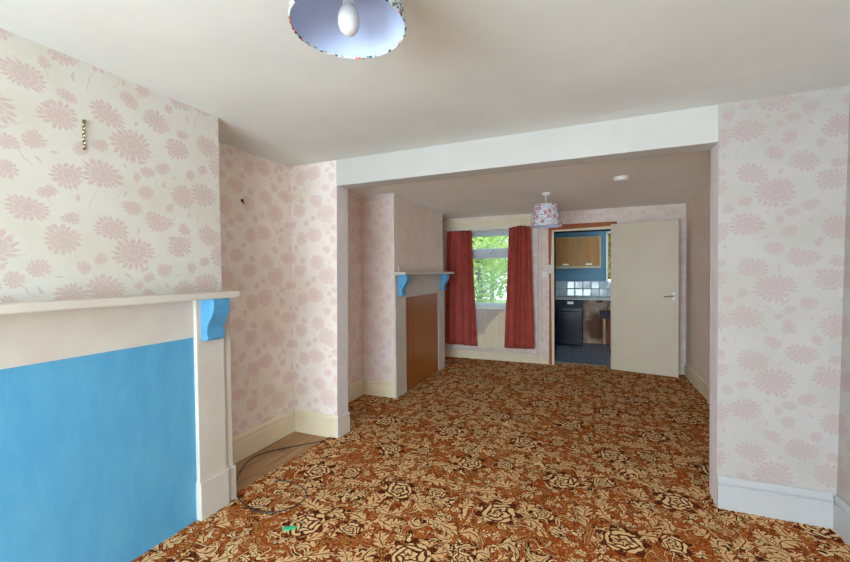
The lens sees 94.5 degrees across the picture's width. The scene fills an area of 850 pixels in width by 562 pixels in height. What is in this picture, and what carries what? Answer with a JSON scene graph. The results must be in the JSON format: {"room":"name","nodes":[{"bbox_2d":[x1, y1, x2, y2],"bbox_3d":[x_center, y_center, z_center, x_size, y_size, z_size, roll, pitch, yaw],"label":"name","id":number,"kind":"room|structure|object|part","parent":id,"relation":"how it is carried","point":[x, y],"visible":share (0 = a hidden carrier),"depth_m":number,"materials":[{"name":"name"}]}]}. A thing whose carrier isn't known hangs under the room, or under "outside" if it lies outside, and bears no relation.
{"room":"living room","nodes":[
{"label":"living room","id":0,"kind":"room"},
{"bbox_2d":[0,28,221,302],"bbox_3d":[-1.746,0.210,1.838,0.392,2.412,1.516,0,1,23],"label":"chimney breast","id":1,"kind":"object","parent":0,"point":[136,211],"visible":0.5,"depth_m":1.84,"materials":[{"name":"paper"}]},
{"bbox_2d":[82,119,85,149],"bbox_3d":[-1.550,-0.665,1.786,0.013,0.136,0.012,0,1,23],"label":"wall hook","id":2,"kind":"object","parent":1,"relation":"attached to","point":[83,120],"visible":1,"depth_m":1.78,"materials":[{"name":"gold metal"}]},
{"bbox_2d":[0,291,239,561],"bbox_3d":[-1.535,0.741,1.768,0.248,1.325,1.597,0,1,23],"label":"fireplace surround","id":3,"kind":"object","parent":1,"relation":"attached to","point":[116,412],"visible":1,"depth_m":1.87,"materials":[{"name":"beige wood"}]},
{"bbox_3d":[-1.552,0.871,1.771,0.014,1.066,1.109,0,1,23],"label":"infill panel","id":4,"kind":"part","parent":3,"relation":"part of","materials":[{"name":"blue paint"}]},
{"bbox_2d":[0,291,239,314],"bbox_3d":[-1.501,0.098,1.724,0.148,0.037,1.542,0,1,23],"label":"mantel shelf","id":5,"kind":"object","parent":3,"relation":"attached to","point":[81,304],"depth_m":1.78,"materials":[{"name":"beige wood"}]},
{"bbox_2d":[219,143,362,437],"bbox_3d":[-1.602,0.189,2.821,0.170,2.412,8.639,0,1,23],"label":"wall","id":6,"kind":"structure","parent":0,"point":[256,261],"depth_m":3.27,"materials":[{"name":"paper"}]},
{"bbox_2d":[232,409,294,463],"bbox_3d":[-1.402,1.288,3.123,0.020,0.197,1.068,0,1,23],"label":"baseboard","id":7,"kind":"structure","parent":6,"relation":"attached to","point":[245,444],"depth_m":3.24,"materials":[{"name":"white wood"}]},
{"bbox_2d":[348,378,363,402],"bbox_3d":[-0.912,1.261,4.205,0.020,0.197,0.979,0,1,23],"label":"baseboard","id":8,"kind":"structure","parent":6,"relation":"attached to","point":[356,389],"depth_m":4.48,"materials":[{"name":"white wood"}]},
{"bbox_2d":[364,378,395,397],"bbox_3d":[-0.521,1.250,4.561,0.423,0.197,0.020,0,1,23],"label":"baseboard","id":9,"kind":"structure","parent":6,"relation":"attached to","point":[374,387],"depth_m":4.55,"materials":[{"name":"white wood"}]},
{"bbox_2d":[348,192,443,214],"bbox_3d":[-0.422,-0.981,4.821,0.451,0.035,2.597,0,1,23],"label":"trim","id":10,"kind":"structure","parent":6,"relation":"attached to","point":[349,193],"depth_m":4.55,"materials":[{"name":"paint"}]},
{"bbox_2d":[290,160,347,415],"bbox_3d":[-1.012,0.167,3.600,0.651,2.412,0.165,0,1,23],"label":"wall","id":11,"kind":"structure","parent":0,"point":[319,207],"depth_m":3.49,"materials":[{"name":"paper"}]},
{"bbox_2d":[294,409,338,437],"bbox_3d":[-0.971,1.276,3.509,0.473,0.197,0.020,0,1,23],"label":"baseboard","id":12,"kind":"structure","parent":11,"relation":"attached to","point":[314,423],"depth_m":3.50,"materials":[{"name":"white wood"}]},
{"bbox_2d":[335,411,349,437],"bbox_3d":[-0.734,1.281,3.497,0.034,0.182,0.187,0,1,23],"label":"trim","id":13,"kind":"structure","parent":11,"relation":"attached to","point":[342,424],"depth_m":3.47,"materials":[{"name":"white wood"}]},
{"bbox_2d":[361,196,442,390],"bbox_3d":[-0.232,0.160,5.290,0.431,2.340,1.598,0,1,23],"label":"chimney breast","id":14,"kind":"object","parent":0,"point":[395,231],"visible":0.64,"depth_m":4.59,"materials":[{"name":"paper"}]},
{"bbox_2d":[393,272,453,397],"bbox_3d":[0.044,0.599,5.184,0.159,1.437,1.695,0,1,23],"label":"fireplace surround","id":15,"kind":"object","parent":14,"relation":"attached to","point":[419,303],"visible":1,"depth_m":5.02,"materials":[{"name":"beige wood"}]},
{"bbox_3d":[-0.026,0.750,5.205,0.013,1.135,1.068,0,1,23],"label":"infill panel","id":16,"kind":"part","parent":15,"relation":"part of","materials":[{"name":"brown wood"}]},
{"bbox_2d":[393,272,453,274],"bbox_3d":[0.037,-0.104,5.170,0.159,0.032,1.695,0,1,23],"label":"mantel shelf","id":17,"kind":"object","parent":15,"relation":"attached to","point":[394,273],"depth_m":4.81,"materials":[{"name":"beige wood"}]},
{"bbox_2d":[229,343,610,503],"bbox_3d":[0.850,1.410,3.042,4.510,0.106,10.900,0,1,23],"label":"floor","id":18,"kind":"structure","parent":0,"point":[257,467],"depth_m":3.34,"materials":[{"name":"brown wood"}]},
{"bbox_2d":[131,356,849,561],"bbox_3d":[0.260,1.383,2.183,3.713,0.012,8.559,0,1,23],"label":"carpet","id":19,"kind":"object","parent":18,"relation":"on","point":[481,460],"visible":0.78,"depth_m":2.58,"materials":[{"name":"brown carpet"}]},
{"bbox_2d":[236,437,330,512],"bbox_3d":[-1.068,1.378,2.864,0.578,0.021,1.065,-1,1,-4],"label":"cable","id":20,"kind":"object","parent":19,"relation":"on","point":[330,437],"visible":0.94,"depth_m":2.66,"materials":[{"name":"black rubber"}]},
{"bbox_2d":[282,525,296,530],"bbox_3d":[-0.757,1.384,2.202,0.078,0.006,0.037,-1,1,-6],"label":"scrap","id":21,"kind":"object","parent":19,"relation":"on","point":[292,527],"visible":1,"depth_m":2.20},
{"bbox_2d":[556,300,582,345],"bbox_3d":[2.789,0.803,7.715,0.585,0.876,0.498,0,1,23],"label":"kitchen appliance","id":22,"kind":"object","parent":18,"relation":"on","point":[569,313],"visible":0.7,"depth_m":7.50,"materials":[{"name":"black metal"}]},
{"bbox_3d":[2.714,0.846,7.537,0.555,0.590,0.025,0,1,23],"label":"door","id":23,"kind":"part","parent":22,"relation":"part of","materials":[{"name":"black metal"}]},
{"bbox_3d":[2.711,0.449,7.531,0.555,0.145,0.020,0,1,23],"label":"control panel","id":24,"kind":"part","parent":22,"relation":"part of","materials":[{"name":"black plastic"}]},
{"bbox_2d":[603,318,605,344],"bbox_3d":[3.493,0.982,7.659,0.055,0.504,0.060,0,1,23],"label":"pipe","id":25,"kind":"object","parent":18,"relation":"on","point":[604,319],"visible":1,"depth_m":7.63,"materials":[{"name":"orange metal"}]},
{"bbox_2d":[608,319,610,344],"bbox_3d":[3.617,0.982,7.625,0.120,0.504,0.074,0,1,23],"label":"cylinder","id":26,"kind":"object","parent":18,"relation":"on","point":[609,320],"visible":0.45,"depth_m":7.61,"materials":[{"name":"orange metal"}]},
{"bbox_2d":[0,0,849,166],"bbox_3d":[-0.472,-1.032,0.480,4.080,0.100,5.264,0,1,23],"label":"ceiling","id":27,"kind":"structure","parent":0,"point":[461,70],"depth_m":1.82,"materials":[{"name":"paint"}]},
{"bbox_2d":[288,0,406,58],"bbox_3d":[-0.214,-0.842,1.095,0.322,0.310,0.322,0,1,23],"label":"pendant lamp","id":28,"kind":"object","parent":27,"relation":"hanging from","point":[349,29],"visible":1,"depth_m":1.20,"materials":[{"name":"white fabric"}]},
{"bbox_3d":[-0.213,-0.739,1.097,0.060,0.104,0.060,0,1,23],"label":"light bulb","id":29,"kind":"part","parent":28,"relation":"part of","materials":[{"name":"white glass"}]},
{"bbox_2d":[336,104,718,189],"bbox_3d":[0.518,-0.931,2.923,2.710,0.221,0.169,0,1,23],"label":"beam","id":30,"kind":"structure","parent":0,"point":[692,129],"depth_m":2.72,"materials":[{"name":"white paint"}]},
{"bbox_2d":[348,150,710,218],"bbox_3d":[1.257,-1.096,4.569,4.080,0.170,3.616,0,1,23],"label":"ceiling","id":31,"kind":"structure","parent":0,"point":[678,178],"depth_m":4.24,"materials":[{"name":"paint"}]},
{"bbox_2d":[530,192,561,227],"bbox_3d":[1.396,-0.820,4.532,0.358,0.384,0.358,0,1,23],"label":"pendant lamp","id":32,"kind":"object","parent":31,"relation":"hanging from","point":[544,215],"visible":1,"depth_m":4.41,"materials":[{"name":"multicoloured fabric"}]},
{"bbox_3d":[1.397,-0.752,4.533,0.358,0.248,0.358,0,1,23],"label":"lamp shade","id":33,"kind":"part","parent":32,"relation":"part of","materials":[{"name":"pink fabric"}]},
{"bbox_2d":[613,175,628,181],"bbox_3d":[1.893,-0.982,3.795,0.136,0.040,0.136,0,1,23],"label":"smoke detector","id":34,"kind":"object","parent":31,"relation":"attached to","point":[624,178],"visible":1,"depth_m":3.76,"materials":[{"name":"white plastic"}]},
{"bbox_2d":[443,203,685,364],"bbox_3d":[1.927,0.120,6.149,4.080,2.340,0.241,0,1,23],"label":"wall","id":35,"kind":"structure","parent":0,"point":[670,211],"depth_m":5.86,"materials":[{"name":"paint"}]},
{"bbox_2d":[443,216,531,230],"bbox_3d":[0.961,-0.927,6.385,1.600,0.150,0.028,0,1,23],"label":"board","id":36,"kind":"object","parent":35,"relation":"attached to","point":[513,221],"visible":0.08,"depth_m":6.34,"materials":[{"name":"beige wood"}]},
{"bbox_2d":[445,225,529,230],"bbox_3d":[1.016,-0.851,6.321,1.450,0.032,0.052,0,1,23],"label":"track","id":37,"kind":"object","parent":36,"relation":"attached to","point":[478,228],"visible":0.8,"depth_m":6.36,"materials":[{"name":"white plastic"}]},
{"bbox_2d":[445,230,476,345],"bbox_3d":[0.577,0.118,6.458,0.559,1.876,0.064,0,1,23],"label":"curtain","id":38,"kind":"object","parent":37,"relation":"hanging from","point":[460,312],"visible":1,"depth_m":6.46,"materials":[{"name":"red fabric"}]},
{"bbox_3d":[1.011,-0.843,6.311,1.450,0.018,0.020,0,1,23],"label":"rail","id":39,"kind":"part","parent":37,"relation":"part of","materials":[{"name":"white plastic"}]},
{"bbox_2d":[504,225,533,348],"bbox_3d":[1.454,0.099,6.086,0.465,1.911,0.071,0,1,23],"label":"curtain","id":40,"kind":"object","parent":37,"relation":"hanging from","point":[519,323],"visible":1,"depth_m":6.08,"materials":[{"name":"red fabric"}]},
{"bbox_2d":[472,230,508,309],"bbox_3d":[1.084,-0.180,6.467,1.080,1.280,0.197,0,1,23],"label":"window","id":41,"kind":"structure","parent":35,"relation":"in","point":[496,252],"depth_m":6.50,"materials":[{"name":"white plastic"}]},
{"bbox_3d":[1.079,0.448,6.453,1.080,0.024,0.137,0,1,23],"label":"sill","id":42,"kind":"part","parent":41,"relation":"part of","materials":[{"name":"white wood"}]},
{"bbox_2d":[451,312,530,353],"bbox_3d":[1.039,0.821,6.363,1.311,0.626,0.036,0,1,23],"label":"radiator","id":43,"kind":"object","parent":35,"relation":"attached to","point":[490,326],"visible":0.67,"depth_m":6.34,"materials":[{"name":"metal"}]},
{"bbox_2d":[445,228,542,359],"bbox_3d":[1.064,0.190,6.350,1.613,2.076,0.032,0,1,23],"label":"pipe","id":44,"kind":"object","parent":35,"relation":"attached to","point":[537,353],"visible":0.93,"depth_m":6.07,"materials":[{"name":"white metal"}]},
{"bbox_2d":[445,349,547,363],"bbox_3d":[1.031,1.223,6.414,1.878,0.142,0.020,0,1,23],"label":"baseboard","id":45,"kind":"structure","parent":35,"relation":"attached to","point":[514,357],"depth_m":6.35,"materials":[{"name":"white wood"}]},
{"bbox_2d":[540,228,541,355],"bbox_3d":[1.790,0.056,6.051,0.016,2.190,0.017,0,1,23],"label":"riser pipe","id":46,"kind":"object","parent":35,"relation":"attached to","point":[540,228],"visible":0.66,"depth_m":6.04,"materials":[{"name":"white metal"}]},
{"bbox_2d":[542,272,547,276],"bbox_3d":[1.841,-0.104,6.040,0.086,0.080,0.017,0,1,23],"label":"light switch","id":47,"kind":"object","parent":35,"relation":"attached to","point":[544,274],"visible":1,"depth_m":6.03,"materials":[{"name":"white plastic"}]},
{"bbox_2d":[548,265,551,273],"bbox_3d":[1.911,-0.182,6.008,0.053,0.135,0.016,0,1,23],"label":"light switch","id":48,"kind":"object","parent":35,"relation":"attached to","point":[549,266],"depth_m":6.00,"materials":[{"name":"paint"}]},
{"bbox_2d":[548,221,616,364],"bbox_3d":[2.381,0.238,5.955,0.853,2.077,0.249,0,1,23],"label":"trim","id":49,"kind":"structure","parent":35,"relation":"attached to","point":[601,227],"depth_m":5.99,"materials":[{"name":"wood"}]},
{"bbox_2d":[610,219,678,377],"bbox_3d":[2.993,0.231,5.400,0.832,2.085,0.098,0,1,36],"label":"door","id":50,"kind":"structure","parent":35,"relation":"in","point":[644,255],"depth_m":5.38,"materials":[{"name":"paint"}]},
{"bbox_3d":[3.288,0.205,5.192,0.038,0.110,0.007,0,1,36],"label":"handle","id":51,"kind":"part","parent":50,"relation":"part of","materials":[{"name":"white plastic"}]},
{"bbox_2d":[679,365,684,374],"bbox_3d":[3.170,1.219,5.509,0.824,0.142,0.020,0,1,23],"label":"baseboard","id":52,"kind":"structure","parent":35,"relation":"attached to","point":[681,367],"depth_m":5.36,"materials":[{"name":"white wood"}]},
{"bbox_2d":[555,231,608,296],"bbox_3d":[3.671,0.065,7.691,2.930,2.334,0.120,0,1,23],"label":"wall","id":53,"kind":"structure","parent":0,"point":[564,274],"depth_m":7.82,"materials":[{"name":"blue paint"}]},
{"bbox_2d":[555,236,600,268],"bbox_3d":[2.988,-0.550,7.700,0.828,0.600,0.368,0,1,23],"label":"upper cabinet","id":54,"kind":"object","parent":53,"relation":"attached to","point":[570,252],"visible":0.97,"depth_m":7.54,"materials":[{"name":"brown wood"}]},
{"bbox_3d":[2.740,-0.559,7.634,0.382,0.545,0.022,0,1,23],"label":"door","id":55,"kind":"part","parent":54,"relation":"part of","materials":[{"name":"brown wood"}]},
{"bbox_3d":[3.114,-0.560,7.476,0.386,0.545,0.022,0,1,23],"label":"door","id":56,"kind":"part","parent":54,"relation":"part of","materials":[{"name":"brown wood"}]},
{"bbox_2d":[555,281,610,296],"bbox_3d":[3.647,0.157,7.634,2.730,0.308,0.008,0,1,23],"label":"backsplash","id":57,"kind":"structure","parent":53,"relation":"attached to","point":[563,288],"depth_m":7.84,"materials":[{"name":"tile"}]},
{"bbox_2d":[556,297,610,300],"bbox_3d":[3.547,0.339,7.399,2.730,0.028,0.512,0,1,23],"label":"countertop","id":58,"kind":"structure","parent":53,"relation":"attached to","point":[557,298],"depth_m":7.45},
{"bbox_2d":[583,300,610,343],"bbox_3d":[3.654,0.792,7.648,2.730,0.882,0.006,0,1,23],"label":"wall","id":59,"kind":"structure","parent":53,"relation":"attached to","point":[592,322],"depth_m":7.78,"materials":[{"name":"paint"}]},
{"bbox_2d":[599,301,610,318],"bbox_3d":[3.532,0.546,7.645,0.250,0.358,0.084,0,1,23],"label":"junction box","id":60,"kind":"object","parent":53,"relation":"attached to","point":[603,313],"visible":0.75,"depth_m":7.62,"materials":[{"name":"black plastic"}]},
{"bbox_3d":[3.533,0.650,7.647,0.250,0.150,0.084,0,1,23],"label":"casing","id":61,"kind":"part","parent":60,"relation":"part of","materials":[{"name":"black plastic"}]},
{"bbox_2d":[606,231,610,283],"bbox_3d":[4.026,-0.452,7.485,1.052,1.020,0.080,0,1,23],"label":"window","id":62,"kind":"structure","parent":53,"relation":"in","point":[609,232],"depth_m":7.65,"materials":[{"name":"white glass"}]},
{"bbox_2d":[608,233,610,279],"bbox_3d":[3.653,-0.467,7.583,0.217,0.906,0.026,0,1,23],"label":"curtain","id":63,"kind":"object","parent":62,"relation":"hanging from","point":[609,235],"visible":0.25,"depth_m":7.62,"materials":[{"name":"fabric"}]},
{"bbox_2d":[686,186,710,385],"bbox_3d":[3.010,0.157,3.775,0.236,2.340,3.290,0,1,23],"label":"wall","id":64,"kind":"structure","parent":0,"point":[697,208],"depth_m":4.71,"materials":[{"name":"paint"}]},
{"bbox_2d":[684,363,709,401],"bbox_3d":[2.900,1.238,3.837,0.020,0.177,3.270,0,1,23],"label":"baseboard","id":65,"kind":"structure","parent":64,"relation":"attached to","point":[692,376],"depth_m":4.68,"materials":[{"name":"white wood"}]},
{"bbox_2d":[709,85,849,505],"bbox_3d":[2.112,0.161,2.278,0.725,2.412,0.165,0,1,23],"label":"wall","id":66,"kind":"structure","parent":0,"point":[779,163],"depth_m":2.23,"materials":[{"name":"paper"}]},
{"bbox_2d":[717,475,833,528],"bbox_3d":[1.994,1.268,2.255,0.523,0.202,0.020,0,1,23],"label":"baseboard","id":67,"kind":"structure","parent":66,"relation":"attached to","point":[793,504],"depth_m":2.24,"materials":[{"name":"white wood"}]},
{"bbox_2d":[837,98,849,505],"bbox_3d":[1.319,0.222,-0.289,0.186,2.412,5.184,0,1,23],"label":"wall","id":68,"kind":"structure","parent":0,"point":[843,470],"depth_m":2.10,"materials":[{"name":"paper"}]},
{"bbox_2d":[833,495,849,546],"bbox_3d":[1.262,1.325,-0.167,0.020,0.202,5.014,0,1,23],"label":"baseboard","id":69,"kind":"structure","parent":68,"relation":"attached to","point":[841,509],"depth_m":2.07,"materials":[{"name":"white wood"}]},
{"label":"outside","id":70,"kind":"structure","parent":0,"visible":0},
{"bbox_2d":[475,299,505,302],"bbox_3d":[2.808,1.316,14.337,22.000,0.170,15.470,0,1,23],"label":"ground","id":71,"kind":"structure","parent":70,"point":[497,301],"depth_m":20.84,"materials":[{"name":"green plant"}]},
{"bbox_2d":[472,236,508,302],"bbox_3d":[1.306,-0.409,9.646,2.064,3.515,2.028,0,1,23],"label":"tree","id":72,"kind":"object","parent":71,"relation":"on","point":[481,290],"visible":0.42,"depth_m":9.33,"materials":[{"name":"green plant"}]}
]}

